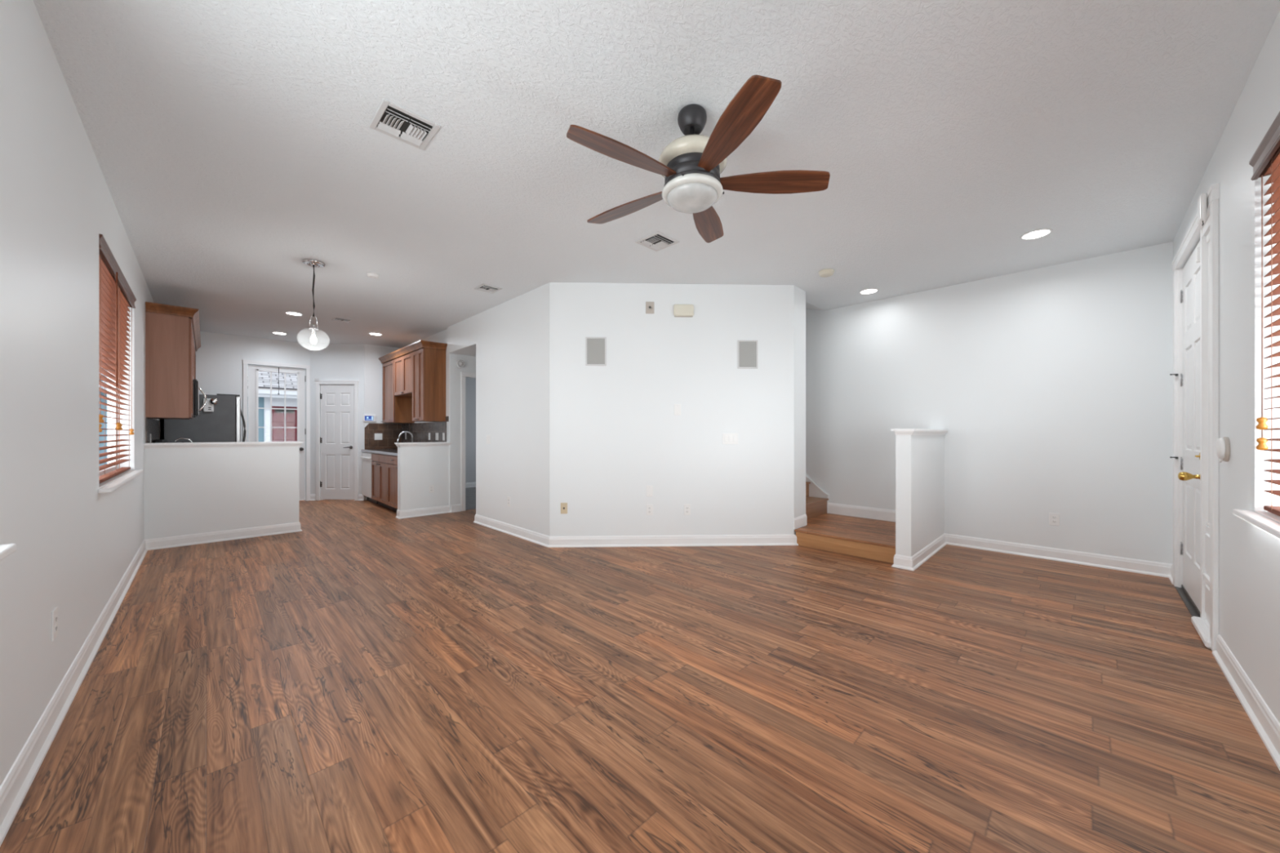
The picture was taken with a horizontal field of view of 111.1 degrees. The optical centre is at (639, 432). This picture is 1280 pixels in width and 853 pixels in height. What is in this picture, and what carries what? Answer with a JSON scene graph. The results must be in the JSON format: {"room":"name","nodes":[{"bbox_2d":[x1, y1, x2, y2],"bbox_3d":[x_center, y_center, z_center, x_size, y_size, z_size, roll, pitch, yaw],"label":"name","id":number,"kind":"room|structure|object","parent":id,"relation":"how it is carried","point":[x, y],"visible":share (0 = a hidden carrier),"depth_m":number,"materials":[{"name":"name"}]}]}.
{"room":"empty living room","nodes":[
{"label":"empty living room","id":0,"kind":"room"},
{"bbox_2d":[0,0,164,786],"bbox_3d":[-3.488,-0.190,2.792,0.150,2.743,10.185,0,0,-45],"label":"wall","id":1,"kind":"structure","parent":0,"point":[75,543],"depth_m":1.75,"materials":[{"name":"paint"}]},
{"bbox_2d":[0,543,16,560],"bbox_3d":[-1.253,-0.407,0.568,0.195,1.511,1.830,0,0,-45],"label":"window","id":2,"kind":"structure","parent":1,"relation":"in","point":[7,549],"depth_m":1.24,"materials":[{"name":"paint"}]},
{"bbox_2d":[51,606,57,641],"bbox_3d":[-2.397,0.782,1.800,0.007,0.120,0.074,0,0,-45],"label":"outlet","id":3,"kind":"object","parent":1,"relation":"attached to","point":[55,612],"visible":1,"depth_m":1.79,"materials":[{"name":"white plastic"}]},
{"bbox_2d":[97,372,143,493],"bbox_3d":[-3.802,-0.407,3.150,0.195,1.511,1.855,0,0,-45],"label":"window","id":4,"kind":"structure","parent":1,"relation":"in","point":[111,486],"depth_m":3.67,"materials":[{"name":"paint"}]},
{"bbox_2d":[98,233,136,484],"bbox_3d":[-3.787,-0.424,3.165,0.092,1.473,1.747,0,0,-45],"label":"blind","id":5,"kind":"object","parent":4,"relation":"attached to","point":[116,295],"visible":0.77,"depth_m":3.12,"materials":[{"name":"brown wood"}]},
{"bbox_2d":[145,417,159,443],"bbox_3d":[-5.709,0.063,5.156,0.010,0.446,1.820,0,0,-45],"label":"backsplash","id":6,"kind":"structure","parent":1,"relation":"attached to","point":[152,426],"depth_m":4.96,"materials":[{"name":"tile"}]},
{"bbox_2d":[145,311,195,419],"bbox_3d":[-5.200,-0.708,4.891,0.362,1.094,0.728,0,0,-45],"label":"upper cabinet","id":7,"kind":"object","parent":1,"relation":"attached to","point":[168,338],"visible":0.99,"depth_m":4.62,"materials":[{"name":"brown wood"}]},
{"bbox_2d":[145,302,200,351],"bbox_3d":[-5.881,-1.289,5.600,0.383,0.092,2.806,0,0,-45],"label":"crown molding","id":8,"kind":"structure","parent":7,"relation":"attached to","point":[193,313],"depth_m":4.67,"materials":[{"name":"brown wood"}]},
{"bbox_2d":[192,331,196,380],"bbox_3d":[-5.723,-0.947,5.421,0.362,0.617,0.758,0,0,-45],"label":"upper cabinet","id":9,"kind":"object","parent":1,"relation":"attached to","point":[193,331],"visible":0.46,"depth_m":5.48,"materials":[{"name":"brown wood"}]},
{"bbox_2d":[192,380,207,417],"bbox_3d":[-5.690,-0.418,5.454,0.450,0.430,0.752,0,0,-45],"label":"microwave","id":10,"kind":"object","parent":9,"relation":"attached to","point":[196,388],"visible":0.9,"depth_m":5.28,"materials":[{"name":"black plastic"}]},
{"bbox_2d":[194,343,195,379],"bbox_3d":[-6.434,-0.947,6.141,0.362,0.617,1.260,0,0,-45],"label":"upper cabinet","id":11,"kind":"object","parent":1,"relation":"attached to","point":[194,344],"visible":0.12,"depth_m":6.20,"materials":[{"name":"brown wood"}]},
{"bbox_2d":[0,521,1279,846],"bbox_3d":[-0.991,1.127,3.420,4.285,0.110,7.270,0,0,-45],"label":"baseboard","id":12,"kind":"structure","parent":1,"relation":"attached to","point":[15,787],"depth_m":1.92,"materials":[{"name":"paint"}]},
{"bbox_2d":[195,331,310,500],"bbox_3d":[-6.280,-0.190,7.290,2.195,2.743,0.140,0,0,-45],"label":"wall","id":13,"kind":"structure","parent":0,"point":[220,357],"depth_m":7.01,"materials":[{"name":"paint"}]},
{"bbox_2d":[242,360,310,501],"bbox_3d":[-6.078,0.002,7.373,0.880,2.360,0.026,0,0,-45],"label":"trim","id":14,"kind":"structure","parent":13,"relation":"attached to","point":[246,362],"depth_m":7.64,"materials":[{"name":"paint"}]},
{"bbox_2d":[248,364,306,499],"bbox_3d":[-6.085,0.028,7.401,0.773,2.268,0.117,0,0,-45],"label":"door","id":15,"kind":"structure","parent":13,"relation":"in","point":[253,371],"depth_m":7.46,"materials":[{"name":"paint"}]},
{"bbox_2d":[144,328,475,539],"bbox_3d":[-2.868,-0.190,6.573,6.045,2.743,0.145,0,0,-45],"label":"wall","id":16,"kind":"structure","parent":0,"point":[188,491],"depth_m":4.99,"materials":[{"name":"paint"}]},
{"bbox_2d":[143,441,302,448],"bbox_3d":[-4.573,0.132,4.905,1.274,0.056,0.184,0,0,-45],"label":"trim","id":17,"kind":"structure","parent":16,"relation":"attached to","point":[239,444],"depth_m":4.78,"materials":[{"name":"paint"}]},
{"bbox_2d":[394,441,452,446],"bbox_3d":[-3.115,0.165,6.337,0.729,0.056,0.184,0,0,-45],"label":"trim","id":18,"kind":"structure","parent":16,"relation":"attached to","point":[443,443],"depth_m":6.24,"materials":[{"name":"paint"}]},
{"bbox_2d":[395,503,461,519],"bbox_3d":[-3.052,1.127,6.367,0.850,0.110,0.147,0,0,-43],"label":"baseboard","id":19,"kind":"structure","parent":16,"relation":"attached to","point":[455,508],"depth_m":6.30,"materials":[{"name":"paint"}]},
{"bbox_2d":[428,484,434,493],"bbox_3d":[-3.015,0.807,6.349,0.070,0.114,0.007,0,0,-45],"label":"outlet","id":20,"kind":"object","parent":16,"relation":"attached to","point":[431,487],"visible":1,"depth_m":6.35,"materials":[{"name":"white plastic"}]},
{"bbox_2d":[456,360,464,368],"bbox_3d":[-2.695,-1.040,6.613,0.124,0.124,0.041,0,0,-45],"label":"smoke detector","id":21,"kind":"object","parent":16,"relation":"attached to","point":[460,363],"visible":1,"depth_m":6.60,"materials":[{"name":"plastic"}]},
{"bbox_2d":[460,371,475,511],"bbox_3d":[-2.365,0.131,6.950,0.936,2.103,0.026,0,0,-45],"label":"trim","id":22,"kind":"structure","parent":16,"relation":"attached to","point":[464,375],"depth_m":6.64,"materials":[{"name":"paint"}]},
{"bbox_2d":[310,343,364,500],"bbox_3d":[-5.298,-0.190,7.750,0.947,2.743,0.120,0,0,0],"label":"wall","id":23,"kind":"structure","parent":0,"point":[328,362],"depth_m":7.69,"materials":[{"name":"paint"}]},
{"bbox_2d":[309,493,315,500],"bbox_3d":[-5.721,1.127,7.676,0.102,0.110,0.026,0,0,0],"label":"baseboard","id":24,"kind":"structure","parent":23,"relation":"attached to","point":[313,496],"depth_m":7.68,"materials":[{"name":"paint"}]},
{"bbox_2d":[320,384,354,499],"bbox_3d":[-5.299,0.159,7.684,0.607,2.007,0.094,0,0,0],"label":"door","id":25,"kind":"structure","parent":23,"relation":"in","point":[337,401],"depth_m":7.70,"materials":[{"name":"paint"}]},
{"bbox_2d":[315,380,358,500],"bbox_3d":[-5.295,0.132,7.677,0.740,2.100,0.027,0,0,0],"label":"trim","id":26,"kind":"structure","parent":23,"relation":"attached to","point":[355,383],"depth_m":7.67,"materials":[{"name":"paint"}]},
{"bbox_2d":[358,493,364,500],"bbox_3d":[-4.872,1.127,7.677,0.095,0.110,0.026,0,0,0],"label":"baseboard","id":27,"kind":"structure","parent":23,"relation":"attached to","point":[361,497],"depth_m":7.68,"materials":[{"name":"paint"}]},
{"bbox_2d":[364,343,399,500],"bbox_3d":[-4.617,-0.190,7.990,0.705,2.743,0.120,0,0,-45],"label":"wall","id":28,"kind":"structure","parent":0,"point":[373,366],"depth_m":7.80,"materials":[{"name":"paint"}]},
{"bbox_2d":[362,414,376,422],"bbox_3d":[-4.767,-0.258,7.740,0.200,0.120,0.026,0,0,-45],"label":"alarm keypad","id":29,"kind":"object","parent":28,"relation":"attached to","point":[366,418],"visible":1,"depth_m":7.73,"materials":[{"name":"white plastic"}]},
{"bbox_2d":[374,433,382,439],"bbox_3d":[-4.667,0.067,7.837,0.125,0.115,0.009,0,0,-45],"label":"light switch","id":30,"kind":"object","parent":28,"relation":"attached to","point":[377,436],"visible":1,"depth_m":7.83,"materials":[{"name":"white plastic"}]},
{"bbox_2d":[364,423,401,448],"bbox_3d":[-4.616,0.058,7.900,0.590,0.456,0.010,0,0,-45],"label":"backsplash","id":31,"kind":"structure","parent":28,"relation":"attached to","point":[390,433],"depth_m":7.89,"materials":[{"name":"brown tile"}]},
{"bbox_2d":[457,347,475,356],"bbox_3d":[-1.765,-1.218,6.880,1.845,0.080,0.968,0,0,-45],"label":"ceiling","id":32,"kind":"structure","parent":0,"point":[472,353],"depth_m":6.48,"materials":[{"name":"paint"}]},
{"bbox_2d":[465,377,475,482],"bbox_3d":[-3.665,-0.190,9.605,2.920,2.743,0.120,0,0,-45],"label":"wall","id":33,"kind":"structure","parent":0,"point":[470,384],"depth_m":9.52,"materials":[{"name":"paint"}]},
{"bbox_2d":[465,481,475,488],"bbox_3d":[-3.681,1.127,9.486,2.710,0.110,0.026,0,0,-45],"label":"baseboard","id":34,"kind":"structure","parent":33,"relation":"attached to","point":[467,484],"depth_m":9.50,"materials":[{"name":"paint"}]},
{"bbox_2d":[408,282,549,536],"bbox_3d":[-2.630,-0.190,6.376,0.145,2.743,4.970,0,0,-45],"label":"wall","id":35,"kind":"structure","parent":0,"point":[513,335],"depth_m":5.12,"materials":[{"name":"paint"}]},
{"bbox_2d":[381,358,414,423],"bbox_3d":[-4.283,-0.714,7.743,0.356,1.082,0.698,0,0,-45],"label":"upper cabinet","id":36,"kind":"object","parent":35,"relation":"attached to","point":[396,410],"visible":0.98,"depth_m":7.55,"materials":[{"name":"brown wood"}]},
{"bbox_2d":[394,351,413,397],"bbox_3d":[-3.716,-0.936,7.168,0.356,0.637,0.913,0,0,-45],"label":"upper cabinet","id":37,"kind":"object","parent":35,"relation":"attached to","point":[402,364],"visible":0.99,"depth_m":7.05,"materials":[{"name":"brown wood"}]},
{"bbox_2d":[401,421,446,442],"bbox_3d":[-3.658,0.058,7.356,0.010,0.456,2.126,0,0,-45],"label":"backsplash","id":38,"kind":"structure","parent":35,"relation":"attached to","point":[420,431],"depth_m":7.26,"materials":[{"name":"tile"}]},
{"bbox_2d":[412,347,445,422],"bbox_3d":[-3.222,-0.714,6.668,0.356,1.082,0.488,0,0,-45],"label":"upper cabinet","id":39,"kind":"object","parent":35,"relation":"attached to","point":[428,365],"visible":1,"depth_m":6.52,"materials":[{"name":"brown wood"}]},
{"bbox_2d":[378,340,447,364],"bbox_3d":[-3.780,-1.289,7.213,0.378,0.092,2.159,0,0,-45],"label":"crown molding","id":40,"kind":"structure","parent":39,"relation":"attached to","point":[419,344],"depth_m":6.62,"materials":[{"name":"brown wood"}]},
{"bbox_2d":[486,435,490,444],"bbox_3d":[-1.916,0.082,5.542,0.009,0.114,0.115,0,0,-45],"label":"light switch","id":41,"kind":"object","parent":35,"relation":"attached to","point":[488,437],"visible":1,"depth_m":5.52,"materials":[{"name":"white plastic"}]},
{"bbox_2d":[507,496,510,506],"bbox_3d":[-1.543,0.807,5.166,0.007,0.114,0.070,0,0,-45],"label":"outlet","id":42,"kind":"object","parent":35,"relation":"attached to","point":[508,497],"visible":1,"depth_m":5.16,"materials":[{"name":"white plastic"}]},
{"bbox_2d":[473,514,798,547],"bbox_3d":[-0.381,1.127,4.839,4.067,0.110,0.943,0,0,18],"label":"baseboard","id":43,"kind":"structure","parent":35,"relation":"attached to","point":[545,540],"depth_m":4.60,"materials":[{"name":"paint"}]},
{"bbox_2d":[0,486,1279,852],"bbox_3d":[-1.331,1.229,4.992,6.410,0.106,10.385,0,0,-45],"label":"floor","id":44,"kind":"structure","parent":0,"point":[364,678],"depth_m":1.89,"materials":[{"name":"brown wood"}]},
{"bbox_2d":[154,439,166,443],"bbox_3d":[-5.618,0.622,5.527,0.620,1.080,0.754,0,0,-45],"label":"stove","id":45,"kind":"object","parent":44,"relation":"on","point":[160,441],"visible":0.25,"depth_m":5.08,"materials":[{"name":"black metal"}]},
{"bbox_2d":[164,393,245,442],"bbox_3d":[-6.347,0.304,6.451,0.830,1.715,0.900,0,0,-45],"label":"refrigerator","id":46,"kind":"object","parent":44,"relation":"on","point":[223,424],"visible":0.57,"depth_m":6.17,"materials":[{"name":"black metal"}]},
{"bbox_2d":[203,398,217,412],"bbox_3d":[-5.987,-0.388,6.126,0.150,0.190,0.060,0,0,-45],"label":"night light","id":47,"kind":"object","parent":46,"relation":"attached to","point":[209,407],"visible":0.98,"depth_m":6.12,"materials":[{"name":"white plastic"}]},
{"bbox_2d":[360,452,377,504],"bbox_3d":[-4.427,0.757,7.654,0.666,0.850,0.615,0,0,-45],"label":"dishwasher","id":48,"kind":"object","parent":44,"relation":"on","point":[366,456],"visible":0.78,"depth_m":7.44,"materials":[{"name":"white plastic"}]},
{"bbox_2d":[371,453,393,511],"bbox_3d":[-3.893,0.755,7.121,0.668,0.853,0.885,0,0,-45],"label":"base cabinet","id":49,"kind":"object","parent":44,"relation":"on","point":[379,463],"visible":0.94,"depth_m":6.89,"materials":[{"name":"brown wood"}]},
{"bbox_2d":[360,448,397,456],"bbox_3d":[-3.898,0.307,7.136,0.638,0.040,2.103,0,0,-45],"label":"countertop","id":50,"kind":"structure","parent":49,"relation":"on","point":[385,451],"depth_m":6.99,"materials":[{"name":"stone"}]},
{"bbox_2d":[396,431,413,442],"bbox_3d":[-3.916,0.129,7.322,0.257,0.316,0.116,0,0,-45],"label":"kitchen faucet","id":51,"kind":"object","parent":50,"relation":"on","point":[411,433],"visible":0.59,"depth_m":7.31,"materials":[{"name":"silver metal"}]},
{"bbox_2d":[386,454,397,511],"bbox_3d":[-3.372,0.755,6.594,0.668,0.853,0.593,0,0,-45],"label":"base cabinet","id":52,"kind":"object","parent":44,"relation":"on","point":[392,460],"visible":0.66,"depth_m":6.44,"materials":[{"name":"brown wood"}]},
{"bbox_2d":[794,481,895,563],"bbox_3d":[1.679,0.340,5.423,1.190,1.685,2.980,0,0,-45],"label":"staircase","id":53,"kind":"structure","parent":44,"relation":"on","point":[866,538],"depth_m":4.52,"materials":[{"name":"brown wood"}]},
{"bbox_3d":[-5.107,0.710,4.983,0.617,0.763,0.728,0,0,-45],"label":"base cabinet","id":54,"kind":"object","parent":44,"relation":"on","visible":0},
{"bbox_3d":[-5.095,0.307,4.995,0.633,0.040,0.728,0,0,-45],"label":"countertop","id":55,"kind":"structure","parent":54,"relation":"on","visible":0},
{"bbox_2d":[173,437,192,442],"bbox_3d":[-5.241,0.170,5.048,0.218,0.232,0.200,0,0,-5],"label":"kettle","id":56,"kind":"object","parent":55,"relation":"on","point":[189,440],"visible":0.17,"depth_m":5.04,"materials":[{"name":"silver metal"}]},
{"bbox_2d":[33,0,1279,348],"bbox_3d":[-1.331,-1.621,5.027,6.360,0.120,10.335,0,0,-45],"label":"ceiling","id":57,"kind":"structure","parent":0,"point":[233,144],"depth_m":2.30,"materials":[{"name":"white paint"}]},
{"bbox_2d":[271,331,287,334],"bbox_3d":[-5.626,-1.556,6.856,0.188,0.009,0.188,0,0,-45],"label":"recessed light","id":58,"kind":"object","parent":57,"relation":"in","point":[274,332],"visible":1,"depth_m":6.85,"materials":[{"name":"white plastic"}]},
{"bbox_2d":[284,311,302,315],"bbox_3d":[-4.516,-1.556,5.733,0.188,0.009,0.188,0,0,-45],"label":"recessed light","id":59,"kind":"object","parent":57,"relation":"in","point":[295,313],"visible":1,"depth_m":5.74,"materials":[{"name":"white plastic"}]},
{"bbox_2d":[302,258,324,344],"bbox_3d":[-2.990,-1.161,4.024,0.242,0.801,0.242,0,0,-45],"label":"pendant light","id":60,"kind":"object","parent":57,"relation":"hanging from","point":[313,263],"visible":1,"depth_m":4.02,"materials":[{"name":"silver metal"}]},
{"bbox_2d":[331,316,353,323],"bbox_3d":[-4.108,-1.553,6.062,0.220,0.015,0.220,0,0,-45],"label":"ceiling vent","id":61,"kind":"object","parent":57,"relation":"in","point":[337,319],"visible":1,"depth_m":6.04,"materials":[{"name":"metal"}]},
{"bbox_2d":[366,272,378,278],"bbox_3d":[-2.627,-1.544,4.320,0.104,0.031,0.104,0,0,-45],"label":"smoke detector","id":62,"kind":"object","parent":57,"relation":"attached to","point":[372,275],"visible":1,"depth_m":4.29,"materials":[{"name":"white plastic"}]},
{"bbox_2d":[368,332,382,335],"bbox_3d":[-4.160,-1.556,6.911,0.188,0.009,0.188,0,0,-45],"label":"recessed light","id":63,"kind":"object","parent":57,"relation":"in","point":[370,333],"visible":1,"depth_m":6.92,"materials":[{"name":"white plastic"}]},
{"bbox_2d":[368,98,440,150],"bbox_3d":[-1.195,-1.553,2.232,0.262,0.015,0.262,0,0,-45],"label":"ceiling vent","id":64,"kind":"object","parent":57,"relation":"in","point":[390,119],"visible":1,"depth_m":2.22,"materials":[{"name":"metal"}]},
{"bbox_2d":[474,284,502,293],"bbox_3d":[-1.642,-1.553,4.745,0.220,0.015,0.220,0,0,-45],"label":"ceiling vent","id":65,"kind":"object","parent":57,"relation":"in","point":[483,287],"visible":1,"depth_m":4.73,"materials":[{"name":"metal"}]},
{"bbox_2d":[635,231,679,251],"bbox_3d":[0.142,-1.553,3.583,0.260,0.015,0.260,0,0,-45],"label":"ceiling vent","id":66,"kind":"object","parent":57,"relation":"in","point":[656,242],"visible":1,"depth_m":3.57,"materials":[{"name":"metal"}]},
{"bbox_2d":[566,75,830,243],"bbox_3d":[0.214,-1.331,2.139,1.267,0.461,1.267,0,0,-45],"label":"ceiling fan","id":67,"kind":"object","parent":57,"relation":"hanging from","point":[691,166],"visible":1,"depth_m":2.04,"materials":[{"name":"brown wood"}]},
{"bbox_2d":[818,268,834,277],"bbox_3d":[1.801,-1.540,4.242,0.140,0.041,0.140,0,0,-45],"label":"smoke detector","id":68,"kind":"object","parent":57,"relation":"attached to","point":[826,273],"visible":1,"depth_m":4.20,"materials":[{"name":"beige plastic"}]},
{"bbox_2d":[859,288,878,293],"bbox_3d":[2.515,-1.556,4.828,0.188,0.009,0.188,0,0,-45],"label":"recessed light","id":69,"kind":"object","parent":57,"relation":"in","point":[869,291],"visible":1,"depth_m":4.82,"materials":[{"name":"white plastic"}]},
{"bbox_2d":[1020,228,1052,239],"bbox_3d":[3.103,-1.556,3.441,0.188,0.009,0.188,0,0,-45],"label":"recessed light","id":70,"kind":"object","parent":57,"relation":"in","point":[1037,233],"visible":1,"depth_m":3.44,"materials":[{"name":"white plastic"}]},
{"bbox_2d":[549,282,794,536],"bbox_3d":[0.344,-0.190,4.664,2.565,2.743,0.129,0,0,-2],"label":"wall","id":71,"kind":"structure","parent":0,"point":[615,433],"depth_m":4.60,"materials":[{"name":"paint"}]},
{"bbox_2d":[560,502,567,513],"bbox_3d":[-0.789,0.782,4.554,0.070,0.114,0.014,0,0,-2],"label":"cable plate","id":72,"kind":"object","parent":71,"relation":"attached to","point":[563,505],"visible":1,"depth_m":4.56,"materials":[{"name":"beige plastic"}]},
{"bbox_2d":[585,337,606,365],"bbox_3d":[-0.458,-0.848,4.568,0.216,0.300,0.009,0,0,-2],"label":"wall speaker","id":73,"kind":"object","parent":71,"relation":"attached to","point":[595,347],"visible":1,"depth_m":4.57,"materials":[{"name":"metal"}]},
{"bbox_2d":[645,302,653,313],"bbox_3d":[0.104,-1.308,4.580,0.088,0.125,0.022,0,0,-2],"label":"jack plate","id":74,"kind":"object","parent":71,"relation":"attached to","point":[649,305],"visible":1,"depth_m":4.59,"materials":[{"name":"beige plastic"}]},
{"bbox_2d":[646,485,653,496],"bbox_3d":[0.101,0.607,4.588,0.070,0.114,0.006,0,0,-2],"label":"blank plate","id":75,"kind":"object","parent":71,"relation":"attached to","point":[649,488],"visible":1,"depth_m":4.59,"materials":[{"name":"white plastic"}]},
{"bbox_2d":[646,504,653,515],"bbox_3d":[0.101,0.803,4.588,0.070,0.114,0.007,0,0,-2],"label":"outlet","id":76,"kind":"object","parent":71,"relation":"attached to","point":[649,507],"visible":1,"depth_m":4.59,"materials":[{"name":"white plastic"}]},
{"bbox_2d":[674,404,680,415],"bbox_3d":[0.393,-0.243,4.598,0.070,0.114,0.006,0,0,-2],"label":"blank plate","id":77,"kind":"object","parent":71,"relation":"attached to","point":[677,406],"visible":1,"depth_m":4.60,"materials":[{"name":"white plastic"}]},
{"bbox_2d":[673,304,693,317],"bbox_3d":[0.457,-1.278,4.581,0.210,0.132,0.045,0,0,-2],"label":"door chime","id":78,"kind":"object","parent":71,"relation":"attached to","point":[679,310],"visible":1,"depth_m":4.56,"materials":[{"name":"beige plastic"}]},
{"bbox_2d":[684,504,690,515],"bbox_3d":[0.495,0.804,4.601,0.070,0.114,0.007,0,0,-2],"label":"outlet","id":79,"kind":"object","parent":71,"relation":"attached to","point":[686,507],"visible":1,"depth_m":4.60,"materials":[{"name":"white plastic"}]},
{"bbox_2d":[722,433,737,444],"bbox_3d":[0.948,0.062,4.615,0.165,0.114,0.009,0,0,-2],"label":"light switch","id":80,"kind":"object","parent":71,"relation":"attached to","point":[727,438],"visible":1,"depth_m":4.61,"materials":[{"name":"white plastic"}]},
{"bbox_2d":[737,340,757,368],"bbox_3d":[1.133,-0.826,4.621,0.216,0.300,0.009,0,0,-2],"label":"wall speaker","id":81,"kind":"object","parent":71,"relation":"attached to","point":[747,350],"visible":1,"depth_m":4.62,"materials":[{"name":"metal"}]},
{"bbox_2d":[794,285,805,534],"bbox_3d":[0.504,-0.639,5.987,0.290,3.643,3.492,0,0,-45],"label":"wall","id":82,"kind":"structure","parent":0,"point":[799,294],"depth_m":4.74,"materials":[{"name":"paint"}]},
{"bbox_2d":[794,502,895,528],"bbox_3d":[2.355,0.951,4.756,1.195,0.132,1.110,0,0,-45],"label":"baseboard","id":83,"kind":"structure","parent":82,"relation":"attached to","point":[883,514],"depth_m":5.22,"materials":[{"name":"paint"}]},
{"bbox_2d":[805,302,822,310],"bbox_3d":[0.992,-2.036,6.344,0.905,0.950,2.965,0,0,-45],"label":"ceiling","id":84,"kind":"structure","parent":0,"point":[808,306],"depth_m":5.54,"materials":[{"name":"paint"}]},
{"bbox_2d":[895,435,944,556],"bbox_3d":[2.757,0.583,4.289,1.280,1.198,0.120,0,0,-45],"label":"wall","id":85,"kind":"structure","parent":0,"point":[919,459],"depth_m":3.97,"materials":[{"name":"paint"}]},
{"bbox_2d":[891,533,946,570],"bbox_3d":[2.748,1.127,4.279,1.306,0.110,0.172,0,0,-45],"label":"baseboard","id":86,"kind":"structure","parent":85,"relation":"attached to","point":[911,563],"depth_m":3.94,"materials":[{"name":"paint"}]},
{"bbox_2d":[890,428,948,435],"bbox_3d":[2.746,-0.008,4.275,1.314,0.056,0.184,0,0,-45],"label":"trim","id":87,"kind":"structure","parent":85,"relation":"attached to","point":[897,431],"depth_m":3.88,"materials":[{"name":"paint"}]},
{"bbox_2d":[805,241,1173,564],"bbox_3d":[2.312,-0.690,5.736,0.120,3.743,5.925,0,0,-45],"label":"wall","id":88,"kind":"structure","parent":0,"point":[1051,387],"depth_m":4.25,"materials":[{"name":"paint"}]},
{"bbox_2d":[805,475,828,513],"bbox_3d":[1.708,0.139,6.243,0.026,1.757,1.915,0,0,-45],"label":"trim","id":89,"kind":"structure","parent":88,"relation":"attached to","point":[814,491],"depth_m":5.67,"materials":[{"name":"paint"}]},
{"bbox_2d":[1048,512,1059,525],"bbox_3d":[3.853,0.804,4.085,0.007,0.114,0.070,0,0,-45],"label":"outlet","id":90,"kind":"object","parent":88,"relation":"attached to","point":[1054,518],"visible":1,"depth_m":4.08,"materials":[{"name":"white plastic"}]},
{"bbox_2d":[944,533,1173,584],"bbox_3d":[3.714,1.127,4.053,0.250,0.110,1.560,0,0,-45],"label":"baseboard","id":91,"kind":"structure","parent":88,"relation":"attached to","point":[1131,565],"depth_m":4.02,"materials":[{"name":"paint"}]},
{"bbox_2d":[1173,9,1279,723],"bbox_3d":[2.247,-0.190,1.403,6.060,2.743,0.150,0,0,-45],"label":"wall","id":92,"kind":"structure","parent":0,"point":[1250,556],"depth_m":1.93,"materials":[{"name":"paint"}]},
{"bbox_2d":[1174,586,1199,617],"bbox_3d":[3.828,1.180,2.999,0.918,0.004,0.140,0,0,-45],"label":"threshold","id":93,"kind":"object","parent":92,"relation":"attached to","point":[1180,590],"depth_m":3.04,"materials":[{"name":"grey metal"}]},
{"bbox_2d":[1177,240,1199,617],"bbox_3d":[3.784,-0.032,3.045,0.913,2.419,0.143,0,0,-45],"label":"door","id":94,"kind":"structure","parent":92,"relation":"in","point":[1190,295],"depth_m":3.06,"materials":[{"name":"paint"}]},
{"bbox_2d":[1177,215,1209,630],"bbox_3d":[3.676,-0.035,2.838,1.360,2.435,0.124,0,0,-45],"label":"trim","id":95,"kind":"structure","parent":92,"relation":"attached to","point":[1204,527],"depth_m":2.68,"materials":[{"name":"paint"}]},
{"bbox_2d":[1171,182,1219,651],"bbox_3d":[3.626,-0.076,2.889,1.522,2.516,0.028,0,0,-45],"label":"trim","id":96,"kind":"structure","parent":92,"relation":"attached to","point":[1213,193],"depth_m":2.37,"materials":[{"name":"paint"}]},
{"bbox_2d":[1191,616,1210,648],"bbox_3d":[3.291,1.159,2.554,0.472,0.045,0.060,0,0,-45],"label":"trim","id":97,"kind":"structure","parent":92,"relation":"attached to","point":[1199,624],"depth_m":2.55,"materials":[{"name":"paint"}]},
{"bbox_2d":[1197,192,1206,226],"bbox_3d":[3.173,-1.252,2.479,0.100,0.173,0.024,0,0,-45],"label":"alarm box","id":98,"kind":"object","parent":92,"relation":"attached to","point":[1202,202],"visible":1,"depth_m":2.45,"materials":[{"name":"white plastic"}]},
{"bbox_2d":[1206,231,1209,526],"bbox_3d":[3.317,-0.316,2.533,0.360,1.755,0.022,0,0,-45],"label":"door frame","id":99,"kind":"structure","parent":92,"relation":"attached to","point":[1208,234],"depth_m":2.64,"materials":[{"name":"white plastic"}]},
{"bbox_2d":[1215,436,1230,462],"bbox_3d":[2.943,0.086,2.221,0.112,0.132,0.035,0,0,-45],"label":"wall sensor","id":100,"kind":"object","parent":92,"relation":"attached to","point":[1223,444],"visible":1,"depth_m":2.19,"materials":[{"name":"white plastic"}]},
{"bbox_2d":[1232,508,1279,539],"bbox_3d":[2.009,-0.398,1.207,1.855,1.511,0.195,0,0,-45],"label":"window sill","id":101,"kind":"structure","parent":92,"relation":"in","point":[1267,525],"depth_m":1.69,"materials":[{"name":"paint"}]},
{"bbox_2d":[1248,111,1279,516],"bbox_3d":[1.996,-0.414,1.220,1.747,1.473,0.087,0,0,-45],"label":"blind","id":102,"kind":"object","parent":92,"relation":"attached to","point":[1265,161],"visible":1,"depth_m":1.77,"materials":[{"name":"brown wood"}]},
{"label":"outside","id":103,"kind":"structure","parent":0,"visible":0},
{"bbox_3d":[-3.513,1.432,3.558,60.000,0.200,70.000,0,0,-45],"label":"ground","id":104,"kind":"structure","parent":103,"visible":0},
{"bbox_2d":[98,364,297,466],"bbox_3d":[-12.523,-1.214,14.108,14.800,5.093,4.848,0,0,-45],"label":"building","id":105,"kind":"structure","parent":104,"relation":"on","point":[277,400],"depth_m":13.00,"materials":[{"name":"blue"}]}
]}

